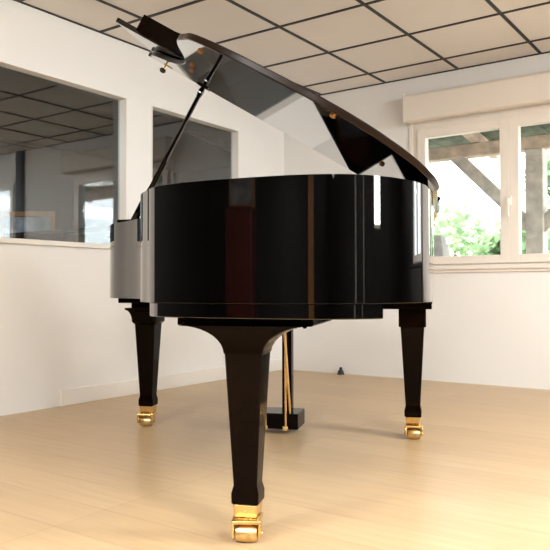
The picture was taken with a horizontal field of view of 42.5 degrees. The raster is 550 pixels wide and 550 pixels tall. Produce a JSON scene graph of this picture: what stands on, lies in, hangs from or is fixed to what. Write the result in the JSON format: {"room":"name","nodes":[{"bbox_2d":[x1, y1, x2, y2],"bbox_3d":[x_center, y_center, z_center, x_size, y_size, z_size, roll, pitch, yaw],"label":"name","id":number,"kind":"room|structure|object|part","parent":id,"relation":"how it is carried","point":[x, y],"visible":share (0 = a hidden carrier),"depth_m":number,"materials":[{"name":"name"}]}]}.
{"room":"music room","nodes":[
{"label":"music room","id":0,"kind":"room"},
{"bbox_2d":[0,138,179,236],"bbox_3d":[-3.983,-0.340,6.382,0.100,2.354,9.000,-1,-1,35],"label":"wall","id":1,"kind":"structure","parent":0,"point":[82,189],"depth_m":8.38,"materials":[{"name":"grey paint"}]},
{"bbox_2d":[0,0,283,415],"bbox_3d":[-1.092,-0.381,4.620,0.066,2.354,3.965,-1,-1,35],"label":"wall","id":2,"kind":"structure","parent":0,"point":[61,327],"depth_m":4.44,"materials":[{"name":"white paint"}]},
{"bbox_2d":[0,61,126,248],"bbox_3d":[-1.302,-0.680,4.319,0.097,1.016,1.062,-1,-1,35],"label":"window","id":3,"kind":"structure","parent":2,"relation":"in","point":[122,101],"depth_m":4.64,"materials":[{"name":"white paint"}]},
{"bbox_2d":[60,359,281,405],"bbox_3d":[-0.599,0.758,5.221,0.014,0.098,2.380,-1,-1,35],"label":"baseboard","id":4,"kind":"structure","parent":2,"relation":"attached to","point":[78,395],"depth_m":4.72,"materials":[{"name":"white paint"}]},
{"bbox_2d":[152,106,238,179],"bbox_3d":[-0.597,-0.661,5.315,0.097,1.016,1.028,-1,-1,35],"label":"window","id":5,"kind":"structure","parent":2,"relation":"in","point":[234,133],"depth_m":5.67,"materials":[{"name":"white paint"}]},
{"bbox_2d":[180,166,230,181],"bbox_3d":[0.032,-0.292,9.114,3.294,2.354,0.100,-1,-1,35],"label":"wall","id":6,"kind":"structure","parent":0,"point":[225,172],"depth_m":9.76,"materials":[{"name":"grey paint"}]},
{"bbox_2d":[0,370,549,549],"bbox_3d":[0.093,0.770,0.480,6.943,0.120,9.635,-1,-1,35],"label":"floor","id":7,"kind":"structure","parent":0,"point":[87,475],"depth_m":2.73,"materials":[{"name":"brown wood"}]},
{"bbox_2d":[110,14,440,541],"bbox_3d":[-0.144,-0.162,2.833,1.576,1.839,1.851,0,-1,13],"label":"grand piano","id":8,"kind":"object","parent":7,"relation":"on","point":[246,263],"visible":1,"depth_m":1.96,"materials":[{"name":"black wood"}]},
{"bbox_2d":[117,219,130,222],"bbox_3d":[-0.033,-0.213,3.343,1.435,0.111,0.230,0,-1,13],"label":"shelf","id":9,"kind":"object","parent":8,"relation":"attached to","point":[123,220],"depth_m":3.39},
{"bbox_3d":[-0.582,0.154,3.645,0.235,0.026,0.235,0,-1,13],"label":"leg plate","id":10,"kind":"part","parent":8,"relation":"part of","materials":[{"name":"black wood"}]},
{"bbox_3d":[-0.657,0.422,3.670,0.194,0.506,0.174,0,-1,13],"label":"leg","id":11,"kind":"part","parent":8,"relation":"part of","materials":[{"name":"black wood"}]},
{"bbox_3d":[-0.087,-0.753,2.812,1.125,0.073,0.018,32,6,12],"label":"flap rail","id":12,"kind":"part","parent":8,"relation":"part of","materials":[{"name":"black wood"}]},
{"bbox_3d":[-0.060,0.392,2.074,0.381,0.498,0.272,0,-1,13],"label":"leg","id":13,"kind":"part","parent":8,"relation":"part of","materials":[{"name":"black wood"}]},
{"bbox_3d":[-0.048,0.139,2.156,0.395,0.030,0.355,0,-1,13],"label":"leg plate","id":14,"kind":"part","parent":8,"relation":"part of","materials":[{"name":"black wood"}]},
{"bbox_3d":[-0.101,0.111,2.568,1.065,0.042,1.318,0,-1,13],"label":"frame","id":15,"kind":"part","parent":8,"relation":"part of","materials":[{"name":"black wood"}]},
{"bbox_3d":[0.051,0.439,3.419,0.024,0.620,0.022,0,-1,13],"label":"pedal rod","id":16,"kind":"part","parent":8,"relation":"part of","materials":[{"name":"gold metal"}]},
{"bbox_3d":[0.054,0.403,3.367,0.012,0.553,0.152,0,-1,15],"label":"brace rod","id":17,"kind":"part","parent":8,"relation":"part of","materials":[{"name":"gold metal"}]},
{"bbox_3d":[0.063,0.402,3.493,0.048,0.542,0.050,0,-1,13],"label":"lyre post","id":18,"kind":"part","parent":8,"relation":"part of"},
{"bbox_3d":[-0.096,-0.660,2.557,1.559,0.021,1.316,32,6,12],"label":"lid","id":19,"kind":"part","parent":8,"relation":"part of","materials":[{"name":"black wood"}]},
{"bbox_3d":[0.614,0.146,3.369,0.260,0.026,0.235,0,-1,13],"label":"leg plate","id":20,"kind":"part","parent":8,"relation":"part of","materials":[{"name":"black wood"}]},
{"bbox_3d":[0.651,0.412,3.342,0.125,0.506,0.125,0,-1,13],"label":"leg","id":21,"kind":"part","parent":8,"relation":"part of","materials":[{"name":"black wood"}]},
{"bbox_2d":[337,367,343,374],"bbox_3d":[0.541,0.787,5.816,0.060,0.060,0.059,-1,-1,35],"label":"door stop","id":22,"kind":"object","parent":7,"relation":"on","point":[340,371],"visible":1,"depth_m":5.80,"materials":[{"name":"black rubber"}]},
{"bbox_2d":[0,0,549,172],"bbox_3d":[-0.644,-1.662,2.350,10.243,0.126,11.760,-1,-1,35],"label":"ceiling","id":23,"kind":"structure","parent":0,"point":[324,47],"depth_m":4.80,"materials":[{"name":"tile"}]},
{"bbox_2d":[284,53,549,389],"bbox_3d":[2.054,-0.381,4.920,5.043,2.354,0.160,-1,-1,35],"label":"wall","id":24,"kind":"structure","parent":0,"point":[483,328],"depth_m":5.34,"materials":[{"name":"white paint"}]},
{"bbox_2d":[403,70,549,124],"bbox_3d":[1.665,-1.294,5.035,1.585,0.221,0.128,-1,-1,35],"label":"box","id":25,"kind":"object","parent":24,"relation":"attached to","point":[531,89],"visible":1,"depth_m":5.11,"materials":[{"name":"beige"}]},
{"bbox_2d":[409,106,549,272],"bbox_3d":[1.686,-0.609,5.078,1.570,1.172,0.134,-1,-1,35],"label":"window","id":26,"kind":"structure","parent":24,"relation":"in","point":[511,258],"depth_m":5.08,"materials":[{"name":"beige plastic"}]},
{"bbox_3d":[1.406,-0.604,5.292,0.704,1.042,0.060,-1,-1,35],"label":"sash","id":27,"kind":"part","parent":26,"relation":"part of","materials":[{"name":"beige plastic"}]},
{"bbox_3d":[1.687,-0.050,5.066,1.570,0.052,0.055,-1,-1,35],"label":"sill","id":28,"kind":"part","parent":26,"relation":"part of","materials":[{"name":"beige plastic"}]},
{"bbox_3d":[1.663,-0.491,5.042,0.032,0.150,0.052,-1,-1,35],"label":"handle","id":29,"kind":"part","parent":26,"relation":"part of","materials":[{"name":"beige plastic"}]},
{"bbox_3d":[1.981,-0.613,4.885,0.704,1.042,0.060,-1,-1,35],"label":"sash","id":30,"kind":"part","parent":26,"relation":"part of","materials":[{"name":"beige plastic"}]},
{"bbox_3d":[-2.636,0.875,5.405,3.394,0.120,9.000,-1,-1,35],"label":"floor","id":31,"kind":"structure","parent":0,"visible":0},
{"bbox_2d":[0,211,55,237],"bbox_3d":[-1.922,0.161,5.498,0.435,1.309,0.120,0,-1,0],"label":"wooden frame","id":32,"kind":"object","parent":31,"relation":"on","point":[15,221],"visible":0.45,"depth_m":5.50,"materials":[{"name":"orange wood"}]},
{"bbox_2d":[5,217,49,237],"bbox_3d":[-1.921,-0.140,5.503,0.370,0.670,0.010,0,-1,0],"label":"print","id":33,"kind":"object","parent":32,"relation":"on","point":[12,224],"depth_m":5.50},
{"bbox_2d":[5,226,109,243],"bbox_3d":[-1.203,0.167,5.479,0.640,1.293,1.580,-1,-1,35],"label":"table","id":34,"kind":"object","parent":31,"relation":"on","point":[58,234],"visible":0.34,"depth_m":4.82,"materials":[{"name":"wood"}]},
{"label":"outside","id":35,"kind":"structure","parent":0,"visible":0},
{"bbox_3d":[6.592,1.131,14.475,22.000,0.200,20.725,-1,-1,35],"label":"ground","id":36,"kind":"structure","parent":35,"visible":0},
{"bbox_2d":[184,123,549,253],"bbox_3d":[2.586,-0.409,6.084,8.000,2.554,2.319,-1,-1,35],"label":"pergola","id":37,"kind":"object","parent":36,"relation":"on","point":[535,139],"visible":0.26,"depth_m":6.96,"materials":[{"name":"wood"}]},
{"bbox_3d":[2.517,-0.162,6.799,0.165,2.090,0.180,-1,-1,35],"label":"post","id":38,"kind":"part","parent":37,"relation":"part of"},
{"bbox_2d":[435,235,450,256],"bbox_3d":[1.591,0.252,6.896,0.400,1.270,0.400,-1,-1,35],"label":"stone pillar","id":39,"kind":"structure","parent":36,"relation":"on","point":[441,246],"depth_m":6.83,"materials":[{"name":"grey stone"}]},
{"bbox_2d":[435,192,549,255],"bbox_3d":[4.021,-0.287,13.145,3.369,2.592,1.507,-1,-1,35],"label":"tree","id":40,"kind":"object","parent":36,"relation":"on","point":[459,222],"visible":0.28,"depth_m":13.34,"materials":[{"name":"green plant"}]},
{"bbox_2d":[470,227,549,254],"bbox_3d":[3.134,0.042,8.817,1.378,1.761,0.962,0,-1,15],"label":"shrub","id":41,"kind":"object","parent":36,"relation":"on","point":[491,246],"visible":0.1,"depth_m":8.88,"materials":[{"name":"green plant"}]},
{"bbox_2d":[521,154,549,250],"bbox_3d":[4.513,-0.429,9.563,2.320,2.727,1.222,-1,-1,35],"label":"tree","id":42,"kind":"object","parent":36,"relation":"on","point":[548,156],"visible":0.12,"depth_m":9.80,"materials":[{"name":"green plant"}]}
]}

